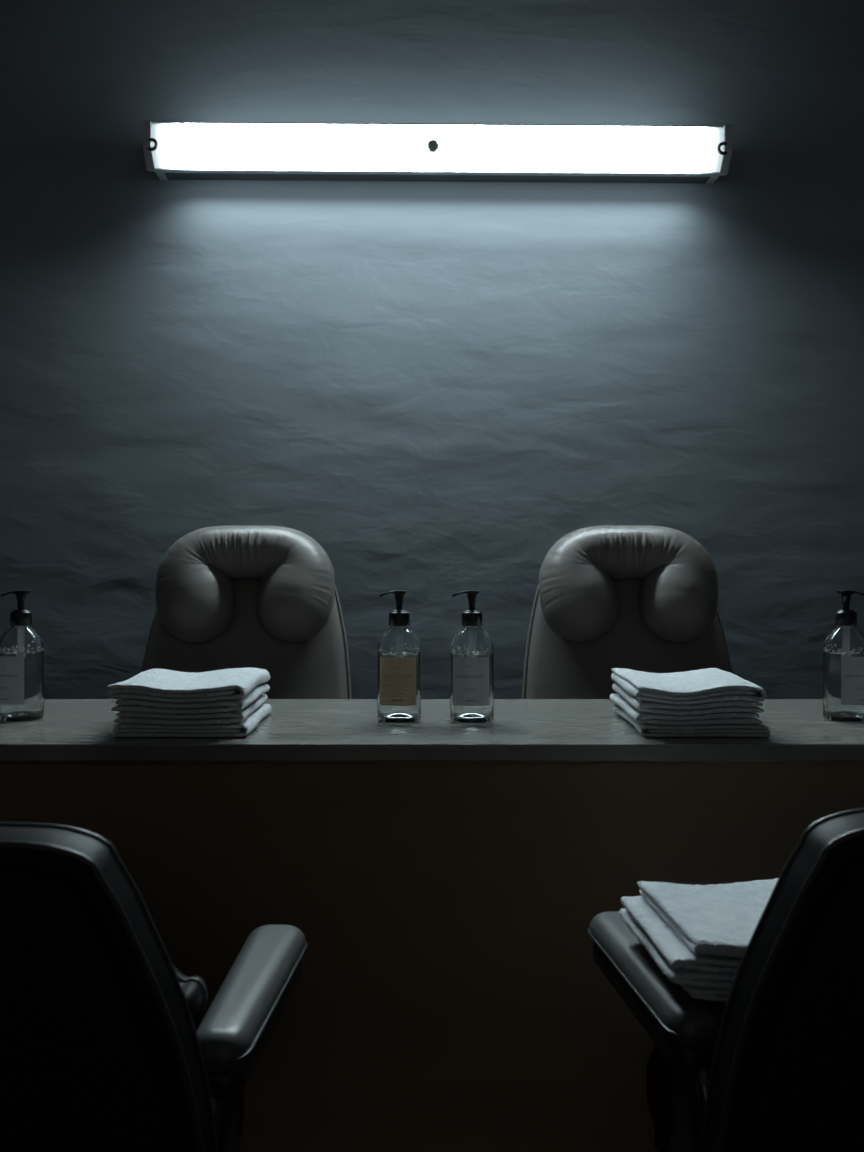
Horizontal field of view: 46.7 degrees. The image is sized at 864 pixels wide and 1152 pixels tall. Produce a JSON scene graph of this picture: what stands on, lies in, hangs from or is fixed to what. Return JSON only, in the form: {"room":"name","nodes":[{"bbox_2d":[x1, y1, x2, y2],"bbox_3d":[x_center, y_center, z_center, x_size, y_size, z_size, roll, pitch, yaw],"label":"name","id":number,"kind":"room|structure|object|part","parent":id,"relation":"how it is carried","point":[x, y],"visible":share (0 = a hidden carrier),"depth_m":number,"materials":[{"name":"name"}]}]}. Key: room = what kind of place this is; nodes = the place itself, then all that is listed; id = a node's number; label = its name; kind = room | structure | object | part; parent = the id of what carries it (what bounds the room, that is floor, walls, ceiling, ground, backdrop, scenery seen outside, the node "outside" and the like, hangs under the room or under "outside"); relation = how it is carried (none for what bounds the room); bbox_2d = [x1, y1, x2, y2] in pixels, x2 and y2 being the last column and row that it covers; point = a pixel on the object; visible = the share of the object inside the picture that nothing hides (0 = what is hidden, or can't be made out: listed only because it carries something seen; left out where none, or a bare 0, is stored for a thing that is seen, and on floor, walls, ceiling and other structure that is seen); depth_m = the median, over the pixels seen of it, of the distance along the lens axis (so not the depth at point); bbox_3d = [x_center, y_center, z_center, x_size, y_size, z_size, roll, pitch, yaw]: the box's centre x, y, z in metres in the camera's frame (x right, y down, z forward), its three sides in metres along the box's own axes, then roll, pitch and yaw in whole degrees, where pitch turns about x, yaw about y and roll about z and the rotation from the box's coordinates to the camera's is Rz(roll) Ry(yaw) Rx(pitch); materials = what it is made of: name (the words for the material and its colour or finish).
{"room":"salon","nodes":[
{"label":"salon","id":0,"kind":"room"},
{"bbox_2d":[0,0,863,698],"bbox_3d":[0.000,-0.340,2.900,4.400,3.000,0.120,0,0,0],"label":"wall","id":1,"kind":"structure","parent":0,"point":[435,385],"depth_m":2.84,"materials":[{"name":"paint"}]},
{"bbox_2d":[143,121,731,183],"bbox_3d":[0.015,-1.150,2.745,1.570,0.118,0.190,0,0,0],"label":"wall lamp","id":2,"kind":"object","parent":1,"relation":"attached to","point":[277,151],"visible":1,"depth_m":2.67,"materials":[{"name":"white plastic"}]},
{"bbox_3d":[0.003,-1.145,2.663,0.037,0.037,0.012,0,0,0],"label":"knob","id":3,"kind":"part","parent":2,"relation":"part of","materials":[{"name":"black metal"}]},
{"bbox_3d":[0.014,-1.095,2.712,1.526,0.007,0.020,0,0,0],"label":"rail","id":4,"kind":"part","parent":2,"relation":"part of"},
{"bbox_3d":[0.015,-1.206,2.679,1.526,0.005,0.022,0,0,0],"label":"rail","id":5,"kind":"part","parent":2,"relation":"part of","materials":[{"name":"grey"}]},
{"bbox_3d":[0.000,1.210,0.400,4.400,0.100,5.200,0,0,0],"label":"floor","id":6,"kind":"structure","parent":0,"visible":0},
{"bbox_2d":[0,822,307,1151],"bbox_3d":[-0.471,0.685,1.094,0.614,0.950,0.562,0,0,3],"label":"armchair","id":7,"kind":"object","parent":6,"relation":"on","point":[102,1050],"visible":1,"depth_m":0.84,"materials":[{"name":"black leather"}]},
{"bbox_3d":[-0.480,0.439,0.886,0.564,0.451,0.126,0,0,2],"label":"backrest","id":8,"kind":"part","parent":7,"relation":"part of","materials":[{"name":"black leather"}]},
{"bbox_2d":[173,965,207,1031],"bbox_3d":[-0.399,0.492,1.058,0.322,0.215,0.090,0,0,1],"label":"leather cushion","id":9,"kind":"object","parent":7,"relation":"on","point":[194,988],"visible":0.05,"depth_m":1.05,"materials":[{"name":"black leather"}]},
{"bbox_3d":[-0.469,0.680,1.125,0.440,0.135,0.500,0,0,2],"label":"seat","id":10,"kind":"part","parent":7,"relation":"part of","materials":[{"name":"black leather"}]},
{"bbox_3d":[-0.202,0.463,1.123,0.074,0.040,0.330,0,0,2],"label":"armrest","id":11,"kind":"part","parent":7,"relation":"part of","materials":[{"name":"grey leather"}]},
{"bbox_3d":[-0.202,0.493,1.123,0.066,0.030,0.322,0,0,2],"label":"armrest","id":12,"kind":"part","parent":7,"relation":"part of","materials":[{"name":"black leather"}]},
{"bbox_2d":[141,525,351,698],"bbox_3d":[-0.450,0.517,2.269,0.614,1.286,0.728,0,0,-2],"label":"reclining chair","id":13,"kind":"object","parent":6,"relation":"on","point":[266,597],"visible":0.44,"depth_m":2.43,"materials":[{"name":"grey leather"}]},
{"bbox_2d":[156,526,334,641],"bbox_3d":[-0.458,0.018,2.453,0.436,0.286,0.189,0,0,-2],"label":"pillow","id":14,"kind":"object","parent":13,"relation":"on","point":[214,583],"depth_m":2.41,"materials":[{"name":"grey leather"}]},
{"bbox_3d":[-0.458,0.305,2.463,0.541,0.804,0.340,0,0,-2],"label":"backrest","id":15,"kind":"part","parent":13,"relation":"part of","materials":[{"name":"grey leather"}]},
{"bbox_2d":[0,699,863,1151],"bbox_3d":[0.000,0.710,1.824,2.900,0.901,0.564,0,0,0],"label":"counter","id":16,"kind":"object","parent":6,"relation":"on","point":[444,881],"depth_m":1.58,"materials":[{"name":"wood"}]},
{"bbox_2d":[0,590,43,721],"bbox_3d":[-0.742,0.142,1.805,0.078,0.233,0.078,0,0,0],"label":"pump bottle","id":17,"kind":"object","parent":16,"relation":"on","point":[21,646],"visible":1,"depth_m":1.77,"materials":[{"name":"clear glass"}]},
{"bbox_3d":[-0.742,0.046,1.805,0.017,0.032,0.017,0,0,0],"label":"pump stem","id":18,"kind":"part","parent":17,"relation":"part of","materials":[{"name":"black plastic"}]},
{"bbox_2d":[112,704,271,736],"bbox_3d":[-0.405,0.248,1.736,0.227,0.020,0.283,0,0,-1],"label":"folded towel","id":19,"kind":"object","parent":16,"relation":"on","point":[238,729],"visible":0.41,"depth_m":1.60,"materials":[{"name":"white fabric"}]},
{"bbox_2d":[114,694,267,724],"bbox_3d":[-0.410,0.229,1.738,0.217,0.023,0.280,0,0,0],"label":"folded towel","id":20,"kind":"object","parent":19,"relation":"on","point":[235,716],"visible":0.48,"depth_m":1.61,"materials":[{"name":"white fabric"}]},
{"bbox_2d":[111,683,269,713],"bbox_3d":[-0.408,0.210,1.735,0.213,0.026,0.278,0,0,-1],"label":"folded towel","id":21,"kind":"object","parent":20,"relation":"on","point":[124,705],"visible":0.59,"depth_m":1.60,"materials":[{"name":"white fabric"}]},
{"bbox_2d":[107,668,269,702],"bbox_3d":[-0.414,0.188,1.737,0.226,0.036,0.280,0,0,0],"label":"folded towel","id":22,"kind":"object","parent":21,"relation":"on","point":[155,684],"visible":1,"depth_m":1.63,"materials":[{"name":"white fabric"}]},
{"bbox_2d":[377,590,420,722],"bbox_3d":[-0.059,0.142,1.787,0.078,0.233,0.078,0,0,0],"label":"pump bottle","id":23,"kind":"object","parent":16,"relation":"on","point":[399,647],"visible":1,"depth_m":1.76,"materials":[{"name":"clear glass"}]},
{"bbox_3d":[-0.059,0.046,1.787,0.017,0.032,0.017,0,0,0],"label":"pump stem","id":24,"kind":"part","parent":23,"relation":"part of","materials":[{"name":"black plastic"}]},
{"bbox_2d":[0,699,863,760],"bbox_3d":[0.000,0.273,1.824,2.900,0.027,0.564,0,0,0],"label":"countertop","id":25,"kind":"structure","parent":16,"relation":"on","point":[69,729],"depth_m":1.59,"materials":[{"name":"stone"}]},
{"bbox_2d":[450,590,493,722],"bbox_3d":[0.071,0.142,1.787,0.078,0.233,0.078,0,0,0],"label":"pump bottle","id":26,"kind":"object","parent":16,"relation":"on","point":[472,648],"visible":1,"depth_m":1.76,"materials":[{"name":"clear glass"}]},
{"bbox_3d":[0.071,0.046,1.787,0.017,0.032,0.017,0,0,0],"label":"pump stem","id":27,"kind":"part","parent":26,"relation":"part of","materials":[{"name":"black plastic"}]},
{"bbox_2d":[613,704,769,736],"bbox_3d":[0.442,0.248,1.737,0.215,0.020,0.278,0,0,1],"label":"folded towel","id":28,"kind":"object","parent":16,"relation":"on","point":[645,729],"visible":0.41,"depth_m":1.60,"materials":[{"name":"white fabric"}]},
{"bbox_2d":[610,693,761,724],"bbox_3d":[0.432,0.229,1.741,0.206,0.023,0.275,0,0,1],"label":"folded towel","id":29,"kind":"object","parent":28,"relation":"on","point":[638,716],"visible":0.43,"depth_m":1.61,"materials":[{"name":"white fabric"}]},
{"bbox_2d":[612,683,763,714],"bbox_3d":[0.433,0.210,1.734,0.205,0.026,0.276,0,0,1],"label":"folded towel","id":30,"kind":"object","parent":29,"relation":"on","point":[641,705],"visible":0.36,"depth_m":1.60,"materials":[{"name":"white fabric"}]},
{"bbox_2d":[611,668,766,704],"bbox_3d":[0.435,0.188,1.738,0.216,0.036,0.285,0,0,1],"label":"folded towel","id":31,"kind":"object","parent":30,"relation":"on","point":[699,686],"visible":1,"depth_m":1.63,"materials":[{"name":"white fabric"}]},
{"bbox_2d":[823,590,863,721],"bbox_3d":[0.746,0.142,1.800,0.078,0.233,0.078,0,0,0],"label":"pump bottle","id":32,"kind":"object","parent":16,"relation":"on","point":[843,646],"visible":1,"depth_m":1.77,"materials":[{"name":"clear glass"}]},
{"bbox_3d":[0.746,0.046,1.800,0.017,0.032,0.017,0,0,0],"label":"pump stem","id":33,"kind":"part","parent":32,"relation":"part of","materials":[{"name":"black plastic"}]},
{"bbox_2d":[522,525,732,698],"bbox_3d":[0.474,0.517,2.269,0.614,1.286,0.728,0,0,2],"label":"reclining chair","id":34,"kind":"object","parent":6,"relation":"on","point":[644,598],"visible":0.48,"depth_m":2.43,"materials":[{"name":"grey leather"}]},
{"bbox_3d":[0.482,0.305,2.463,0.541,0.804,0.340,0,0,2],"label":"backrest","id":35,"kind":"part","parent":34,"relation":"part of","materials":[{"name":"grey leather"}]},
{"bbox_2d":[539,526,717,641],"bbox_3d":[0.482,0.018,2.453,0.436,0.286,0.189,0,0,2],"label":"pillow","id":36,"kind":"object","parent":34,"relation":"on","point":[597,583],"depth_m":2.41,"materials":[{"name":"grey leather"}]},
{"bbox_2d":[587,808,863,1151],"bbox_3d":[0.526,0.685,1.159,0.614,0.950,0.562,0,0,-6],"label":"armchair","id":37,"kind":"object","parent":6,"relation":"on","point":[785,1064],"visible":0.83,"depth_m":0.90,"materials":[{"name":"black leather"}]},
{"bbox_3d":[0.256,0.463,1.174,0.074,0.040,0.330,0,0,-5],"label":"armrest","id":38,"kind":"part","parent":37,"relation":"part of","materials":[{"name":"grey leather"}]},
{"bbox_3d":[0.256,0.493,1.174,0.066,0.030,0.322,0,0,-6],"label":"armrest","id":39,"kind":"part","parent":37,"relation":"part of","materials":[{"name":"black leather"}]},
{"bbox_3d":[0.523,0.680,1.190,0.440,0.135,0.500,0,0,-5],"label":"seat","id":40,"kind":"part","parent":37,"relation":"part of","materials":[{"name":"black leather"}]},
{"bbox_3d":[0.546,0.439,0.952,0.564,0.451,0.126,0,0,-5],"label":"backrest","id":41,"kind":"part","parent":37,"relation":"part of","materials":[{"name":"black leather"}]},
{"bbox_3d":[0.415,0.581,1.137,0.212,0.029,0.211,0,0,-4],"label":"folded towel","id":42,"kind":"object","parent":37,"relation":"on","visible":0},
{"bbox_3d":[0.411,0.549,1.137,0.210,0.031,0.213,0,0,-5],"label":"folded towel","id":43,"kind":"object","parent":42,"relation":"on","visible":0},
{"bbox_3d":[0.414,0.518,1.137,0.209,0.033,0.212,0,0,-5],"label":"folded towel","id":44,"kind":"object","parent":43,"relation":"on","visible":0},
{"bbox_3d":[0.410,0.486,1.137,0.208,0.035,0.213,0,0,-5],"label":"folded towel","id":45,"kind":"object","parent":44,"relation":"on","visible":0},
{"bbox_3d":[0.414,0.455,1.137,0.209,0.036,0.214,0,0,-4],"label":"folded towel","id":46,"kind":"object","parent":45,"relation":"on","visible":0},
{"bbox_2d":[680,984,730,1001],"bbox_3d":[0.361,0.431,1.133,0.211,0.023,0.209,0,0,-4],"label":"folded towel","id":47,"kind":"object","parent":46,"relation":"on","point":[706,993],"visible":0.04,"depth_m":1.03,"materials":[{"name":"white fabric"}]},
{"bbox_2d":[619,908,735,989],"bbox_3d":[0.340,0.416,1.131,0.211,0.023,0.212,0,0,-4],"label":"folded towel","id":48,"kind":"object","parent":47,"relation":"on","point":[720,980],"visible":0.21,"depth_m":1.03,"materials":[{"name":"white fabric"}]},
{"bbox_2d":[621,896,741,973],"bbox_3d":[0.342,0.401,1.131,0.210,0.024,0.208,0,0,-5],"label":"folded towel","id":49,"kind":"object","parent":48,"relation":"on","point":[662,935],"visible":0.3,"depth_m":1.07,"materials":[{"name":"white fabric"}]},
{"bbox_2d":[637,878,778,957],"bbox_3d":[0.366,0.383,1.129,0.218,0.030,0.214,0,0,-4],"label":"folded towel","id":50,"kind":"object","parent":49,"relation":"on","point":[721,920],"visible":0.59,"depth_m":1.13,"materials":[{"name":"white fabric"}]}
]}

